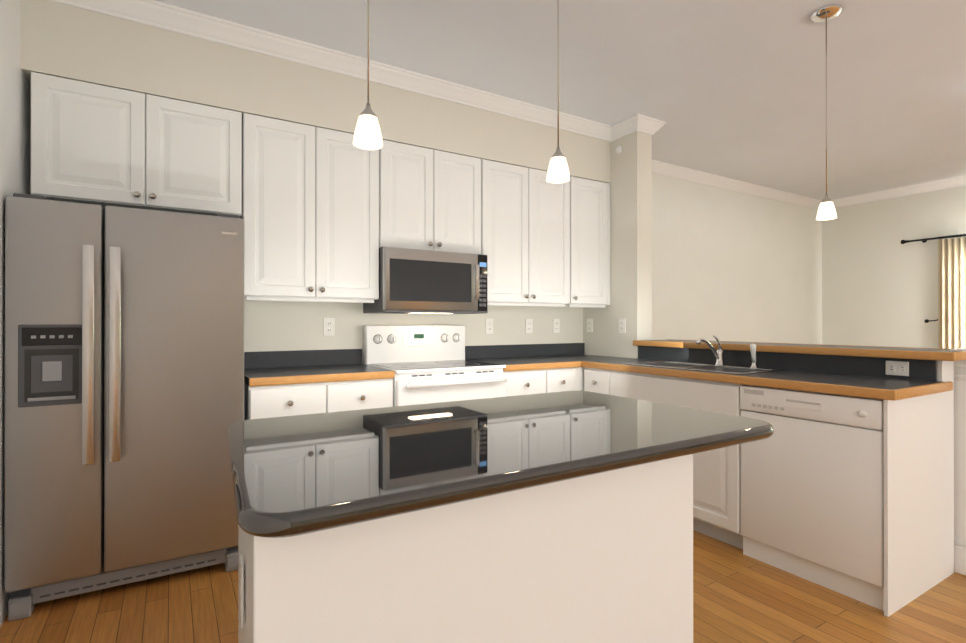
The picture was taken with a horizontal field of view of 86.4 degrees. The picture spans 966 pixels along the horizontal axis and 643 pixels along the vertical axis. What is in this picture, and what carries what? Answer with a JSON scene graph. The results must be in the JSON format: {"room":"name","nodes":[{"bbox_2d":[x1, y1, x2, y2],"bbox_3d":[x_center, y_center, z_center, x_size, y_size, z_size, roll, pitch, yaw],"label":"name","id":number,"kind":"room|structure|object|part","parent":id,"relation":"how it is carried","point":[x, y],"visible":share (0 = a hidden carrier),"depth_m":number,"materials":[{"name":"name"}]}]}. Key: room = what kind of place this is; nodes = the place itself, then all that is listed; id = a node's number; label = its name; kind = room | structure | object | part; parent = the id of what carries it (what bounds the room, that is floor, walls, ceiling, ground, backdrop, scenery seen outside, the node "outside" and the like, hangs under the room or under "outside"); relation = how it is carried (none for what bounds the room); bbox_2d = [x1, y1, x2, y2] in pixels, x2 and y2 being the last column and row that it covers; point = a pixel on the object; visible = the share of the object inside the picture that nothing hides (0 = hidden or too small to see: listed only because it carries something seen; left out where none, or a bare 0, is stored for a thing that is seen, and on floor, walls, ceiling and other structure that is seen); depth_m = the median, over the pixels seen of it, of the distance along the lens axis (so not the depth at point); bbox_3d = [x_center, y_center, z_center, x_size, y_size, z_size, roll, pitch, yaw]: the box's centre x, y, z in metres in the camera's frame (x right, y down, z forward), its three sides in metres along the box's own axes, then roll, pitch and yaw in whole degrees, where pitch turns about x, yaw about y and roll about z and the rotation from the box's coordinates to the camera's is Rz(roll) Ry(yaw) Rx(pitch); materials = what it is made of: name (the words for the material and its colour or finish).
{"room":"kitchen","nodes":[
{"label":"kitchen","id":0,"kind":"room"},
{"bbox_2d":[0,0,30,626],"bbox_3d":[-0.447,-0.179,-0.471,0.120,2.740,7.000,0,0,-31],"label":"wall","id":1,"kind":"structure","parent":0,"point":[15,131],"depth_m":2.10,"materials":[{"name":"white paint"}]},
{"bbox_2d":[21,0,610,182],"bbox_3d":[-0.592,-1.329,3.350,3.600,0.422,0.326,0,0,-31],"label":"soffit","id":2,"kind":"structure","parent":0,"point":[69,42],"depth_m":2.80,"materials":[{"name":"beige paint"}]},
{"bbox_2d":[49,0,624,141],"bbox_3d":[-0.441,-1.495,3.190,3.510,0.090,0.104,0,0,-31],"label":"crown molding","id":3,"kind":"structure","parent":2,"relation":"attached to","point":[161,15],"depth_m":2.93,"materials":[{"name":"white wood"}]},
{"bbox_2d":[244,299,582,363],"bbox_3d":[-0.690,-0.169,3.548,3.880,2.740,0.120,0,0,-31],"label":"wall","id":4,"kind":"structure","parent":0,"point":[282,325],"depth_m":3.40,"materials":[{"name":"beige paint"}]},
{"bbox_2d":[31,72,241,216],"bbox_3d":[-1.726,-0.842,2.638,0.860,0.550,0.356,0,0,-31],"label":"upper cabinet","id":5,"kind":"object","parent":4,"relation":"attached to","point":[101,145],"visible":1,"depth_m":2.48,"materials":[{"name":"white wood"}]},
{"bbox_2d":[240,113,378,302],"bbox_3d":[-1.030,-0.615,3.060,0.756,1.002,0.356,0,0,-31],"label":"upper cabinet","id":6,"kind":"object","parent":4,"relation":"attached to","point":[310,206],"visible":0.94,"depth_m":2.91,"materials":[{"name":"white wood"}]},
{"bbox_2d":[323,318,334,335],"bbox_3d":[-0.985,0.035,3.291,0.070,0.116,0.009,0,0,-31],"label":"outlet","id":7,"kind":"object","parent":4,"relation":"attached to","point":[328,326],"visible":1,"depth_m":3.29,"materials":[{"name":"white plastic"}]},
{"bbox_2d":[244,343,583,366],"bbox_3d":[-0.289,0.231,3.706,2.701,0.100,0.019,0,0,-31],"label":"backsplash","id":8,"kind":"structure","parent":4,"relation":"attached to","point":[261,358],"depth_m":3.35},
{"bbox_2d":[379,140,480,253],"bbox_3d":[-0.394,-0.783,3.447,0.722,0.663,0.356,0,0,-31],"label":"upper cabinet","id":9,"kind":"object","parent":4,"relation":"attached to","point":[429,199],"visible":0.96,"depth_m":3.30,"materials":[{"name":"white wood"}]},
{"bbox_2d":[363,247,487,313],"bbox_3d":[-0.370,-0.250,3.407,0.723,0.395,0.447,0,0,-31],"label":"microwave","id":10,"kind":"object","parent":9,"relation":"attached to","point":[416,281],"visible":0.98,"depth_m":3.22,"materials":[{"name":"grey metal"}]},
{"bbox_2d":[485,319,492,333],"bbox_3d":[0.050,0.036,3.920,0.070,0.116,0.009,0,0,-31],"label":"outlet","id":11,"kind":"object","parent":4,"relation":"attached to","point":[488,326],"visible":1,"depth_m":3.92,"materials":[{"name":"white plastic"}]},
{"bbox_2d":[481,159,569,306],"bbox_3d":[0.255,-0.613,3.841,0.783,1.002,0.356,0,0,-31],"label":"upper cabinet","id":12,"kind":"object","parent":4,"relation":"attached to","point":[525,230],"visible":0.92,"depth_m":3.69,"materials":[{"name":"white wood"}]},
{"bbox_2d":[525,319,532,332],"bbox_3d":[0.369,0.037,4.114,0.070,0.116,0.009,0,0,-31],"label":"outlet","id":13,"kind":"object","parent":4,"relation":"attached to","point":[528,325],"visible":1,"depth_m":4.11,"materials":[{"name":"white plastic"}]},
{"bbox_2d":[553,319,559,332],"bbox_3d":[0.609,0.037,4.260,0.070,0.116,0.009,0,0,-31],"label":"outlet","id":14,"kind":"object","parent":4,"relation":"attached to","point":[556,325],"visible":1,"depth_m":4.26,"materials":[{"name":"white plastic"}]},
{"bbox_2d":[565,176,609,307],"bbox_3d":[0.773,-0.612,4.156,0.418,1.002,0.356,0,0,-31],"label":"upper cabinet","id":15,"kind":"object","parent":4,"relation":"attached to","point":[589,243],"visible":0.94,"depth_m":4.03,"materials":[{"name":"white wood"}]},
{"bbox_2d":[0,530,965,642],"bbox_3d":[2.881,1.246,1.608,8.130,0.100,7.400,0,0,-31],"label":"floor","id":16,"kind":"structure","parent":0,"point":[739,596],"depth_m":2.12,"materials":[{"name":"brown wood"}]},
{"bbox_2d":[4,193,244,620],"bbox_3d":[-1.655,0.342,2.477,0.864,1.712,0.645,0,0,-31],"label":"refrigerator","id":17,"kind":"object","parent":16,"relation":"on","point":[124,368],"visible":0.94,"depth_m":2.21,"materials":[{"name":"grey metal"}]},
{"bbox_2d":[244,379,331,419],"bbox_3d":[-1.134,0.760,2.857,0.375,0.879,0.590,0,0,-31],"label":"base cabinet","id":18,"kind":"object","parent":16,"relation":"on","point":[288,383],"depth_m":2.61,"materials":[{"name":"white wood"}]},
{"bbox_2d":[244,363,394,382],"bbox_3d":[-0.977,0.299,2.961,0.750,0.039,0.577,0,0,-31],"label":"countertop","id":19,"kind":"structure","parent":18,"relation":"on","point":[334,370],"depth_m":2.81,"materials":[{"name":"brown wood"}]},
{"bbox_2d":[332,375,394,411],"bbox_3d":[-0.814,0.760,3.052,0.374,0.879,0.590,0,0,-31],"label":"base cabinet","id":20,"kind":"object","parent":16,"relation":"on","point":[376,391],"depth_m":2.80,"materials":[{"name":"white wood"}]},
{"bbox_2d":[363,325,506,406],"bbox_3d":[-0.307,0.613,3.294,0.737,1.175,0.670,0,0,-31],"label":"electric range","id":21,"kind":"object","parent":16,"relation":"on","point":[427,364],"visible":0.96,"depth_m":3.26,"materials":[{"name":"white metal"}]},
{"bbox_2d":[226,391,773,642],"bbox_3d":[0.038,0.737,1.417,1.367,0.916,0.845,0,0,-31],"label":"kitchen island","id":22,"kind":"object","parent":16,"relation":"on","point":[560,517],"visible":1,"depth_m":1.03,"materials":[{"name":"white wood"}]},
{"bbox_2d":[503,367,547,396],"bbox_3d":[0.128,0.761,3.624,0.345,0.879,0.590,0,0,-31],"label":"base cabinet","id":23,"kind":"object","parent":16,"relation":"on","point":[520,380],"depth_m":3.38,"materials":[{"name":"white wood"}]},
{"bbox_2d":[465,355,623,370],"bbox_3d":[0.493,0.301,3.855,1.210,0.039,0.577,0,0,-31],"label":"countertop","id":24,"kind":"structure","parent":23,"relation":"on","point":[525,360],"depth_m":3.70,"materials":[{"name":"brown wood"}]},
{"bbox_2d":[548,363,584,392],"bbox_3d":[0.418,0.762,3.801,0.335,0.879,0.590,0,0,-31],"label":"base cabinet","id":25,"kind":"object","parent":16,"relation":"on","point":[560,379],"depth_m":3.55,"materials":[{"name":"white wood"}]},
{"bbox_2d":[584,367,604,393],"bbox_3d":[1.013,0.761,3.659,0.565,0.878,0.253,0,0,-31],"label":"base cabinet","id":26,"kind":"object","parent":16,"relation":"on","point":[594,377],"depth_m":3.52,"materials":[{"name":"white wood"}]},
{"bbox_2d":[605,367,740,548],"bbox_3d":[1.314,0.760,3.165,0.565,0.878,0.903,0,0,-31],"label":"base cabinet","id":27,"kind":"object","parent":16,"relation":"on","point":[717,472],"depth_m":2.79,"materials":[{"name":"white wood"}]},
{"bbox_2d":[741,383,948,616],"bbox_3d":[1.715,0.761,2.504,0.565,0.874,0.640,0,0,-31],"label":"base cabinet","id":28,"kind":"object","parent":16,"relation":"on","point":[840,480],"depth_m":2.28,"materials":[{"name":"white wood"}]},
{"bbox_2d":[581,359,944,402],"bbox_3d":[1.413,0.298,2.993,0.577,0.041,1.850,0,0,-31],"label":"countertop","id":29,"kind":"structure","parent":28,"relation":"on","point":[881,385],"depth_m":2.46,"materials":[{"name":"brown wood"}]},
{"bbox_2d":[696,335,728,362],"bbox_3d":[1.400,0.178,3.168,0.256,0.189,0.060,0,0,-31],"label":"faucet","id":30,"kind":"object","parent":29,"relation":"on","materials":[{"name":"silver metal"}]},
{"bbox_2d":[637,359,788,374],"bbox_3d":[1.335,0.361,3.152,0.460,0.175,0.800,0,0,-31],"label":"sink","id":31,"kind":"object","parent":29,"relation":"in","point":[733,368],"depth_m":3.14,"materials":[{"name":"silver metal"}]},
{"bbox_2d":[749,343,758,367],"bbox_3d":[1.595,0.202,3.029,0.052,0.141,0.044,0,0,-31],"label":"sprayer","id":32,"kind":"object","parent":29,"relation":"on","point":[752,346],"depth_m":3.02,"materials":[{"name":"silver metal"}]},
{"bbox_2d":[740,378,937,612],"bbox_3d":[1.706,0.761,2.508,0.564,0.875,0.623,0,0,-31],"label":"dishwasher","id":33,"kind":"object","parent":28,"relation":"in","point":[842,496],"depth_m":2.27,"materials":[{"name":"white plastic"}]},
{"bbox_2d":[155,0,965,199],"bbox_3d":[2.881,-1.594,1.614,8.130,0.100,7.400,0,0,-31],"label":"ceiling","id":34,"kind":"structure","parent":0,"point":[734,89],"depth_m":3.11,"materials":[{"name":"white paint"}]},
{"bbox_2d":[353,0,382,149],"bbox_3d":[-0.338,-1.032,1.516,0.140,1.024,0.140,0,0,-31],"label":"pendant light","id":35,"kind":"object","parent":34,"relation":"hanging from","point":[367,135],"visible":1,"depth_m":1.50,"materials":[{"name":"white glass"}]},
{"bbox_2d":[546,0,569,182],"bbox_3d":[0.276,-1.031,1.889,0.140,1.024,0.140,0,0,-31],"label":"pendant light","id":36,"kind":"object","parent":34,"relation":"hanging from","point":[558,171],"visible":1,"depth_m":1.88,"materials":[{"name":"white glass"}]},
{"bbox_2d":[810,4,842,219],"bbox_3d":[1.713,-1.027,2.565,0.140,1.028,0.140,0,0,-31],"label":"light","id":37,"kind":"object","parent":34,"relation":"hanging from","point":[826,14],"visible":1,"depth_m":2.55,"materials":[{"name":"white glass"}]},
{"bbox_2d":[583,131,651,358],"bbox_3d":[1.086,-0.168,4.207,0.160,2.740,0.600,0,0,-31],"label":"wall pillar","id":38,"kind":"structure","parent":0,"point":[631,237],"depth_m":3.99,"materials":[{"name":"beige paint"}]},
{"bbox_2d":[587,319,592,331],"bbox_3d":[0.901,0.034,4.345,0.009,0.116,0.070,0,0,-31],"label":"outlet","id":39,"kind":"object","parent":38,"relation":"attached to","point":[589,325],"visible":1,"depth_m":4.34,"materials":[{"name":"white plastic"}]},
{"bbox_2d":[616,146,621,152],"bbox_3d":[1.071,-1.358,4.060,0.019,0.056,0.056,0,0,-31],"label":"smoke detector","id":40,"kind":"object","parent":38,"relation":"attached to","point":[618,149],"visible":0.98,"depth_m":4.05,"materials":[{"name":"white plastic"}]},
{"bbox_2d":[619,318,625,332],"bbox_3d":[1.091,0.034,4.033,0.009,0.116,0.070,0,0,-31],"label":"outlet","id":41,"kind":"object","parent":38,"relation":"attached to","point":[622,325],"visible":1,"depth_m":4.03,"materials":[{"name":"white plastic"}]},
{"bbox_2d":[625,118,665,135],"bbox_3d":[1.206,-1.493,4.231,0.087,0.090,0.667,0,0,-31],"label":"crown molding","id":42,"kind":"structure","parent":38,"relation":"attached to","point":[650,127],"depth_m":3.94,"materials":[{"name":"white wood"}]},
{"bbox_2d":[652,173,821,343],"bbox_3d":[2.695,-0.164,5.699,4.140,2.740,0.120,0,0,-31],"label":"wall","id":43,"kind":"structure","parent":0,"point":[731,265],"depth_m":5.66,"materials":[{"name":"beige paint"}]},
{"bbox_2d":[652,160,821,208],"bbox_3d":[2.652,-1.490,5.561,3.920,0.090,0.077,0,0,-31],"label":"crown molding","id":44,"kind":"structure","parent":43,"relation":"attached to","point":[658,167],"depth_m":5.57,"materials":[{"name":"white"}]},
{"bbox_2d":[633,339,965,575],"bbox_3d":[1.796,0.667,3.176,0.415,1.066,1.891,0,0,-31],"label":"wall","id":45,"kind":"structure","parent":0,"point":[957,356],"depth_m":2.46,"materials":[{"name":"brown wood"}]},
{"bbox_2d":[638,346,936,378],"bbox_3d":[1.646,0.229,3.152,0.017,0.100,1.777,0,0,-31],"label":"backsplash","id":46,"kind":"structure","parent":45,"relation":"attached to","point":[840,365],"depth_m":2.85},
{"bbox_2d":[886,361,908,375],"bbox_3d":[2.020,0.228,2.509,0.009,0.070,0.094,0,0,-31],"label":"outlet","id":47,"kind":"object","parent":46,"relation":"attached to","point":[899,368],"visible":1,"depth_m":2.50,"materials":[{"name":"white plastic"}]},
{"bbox_3d":[2.334,0.665,2.460,0.156,1.066,0.109,0,0,-31],"label":"column post","id":48,"kind":"part","parent":45,"relation":"part of","materials":[{"name":"white paint"}]},
{"bbox_2d":[822,185,965,347],"bbox_3d":[6.282,-0.169,3.667,0.120,2.740,7.080,0,0,-31],"label":"wall","id":49,"kind":"structure","parent":0,"point":[879,284],"depth_m":6.05,"materials":[{"name":"beige paint"}]},
{"bbox_2d":[832,175,965,207],"bbox_3d":[6.174,-1.494,3.657,0.077,0.090,6.990,0,0,-31],"label":"crown molding","id":50,"kind":"structure","parent":49,"relation":"attached to","point":[961,180],"depth_m":5.89,"materials":[{"name":"white"}]},
{"bbox_2d":[901,233,965,243],"bbox_3d":[5.531,-0.909,4.681,0.110,0.052,2.826,0,0,-31],"label":"curtain rod","id":51,"kind":"object","parent":49,"relation":"attached to","point":[924,240],"visible":1,"depth_m":5.62,"materials":[{"name":"black metal"}]},
{"bbox_2d":[938,237,965,348],"bbox_3d":[5.015,0.149,5.476,0.052,2.072,0.259,0,0,-31],"label":"curtain","id":52,"kind":"object","parent":51,"relation":"hanging from","point":[951,293],"visible":0.6,"depth_m":5.49,"materials":[{"name":"beige fabric"}]}
]}

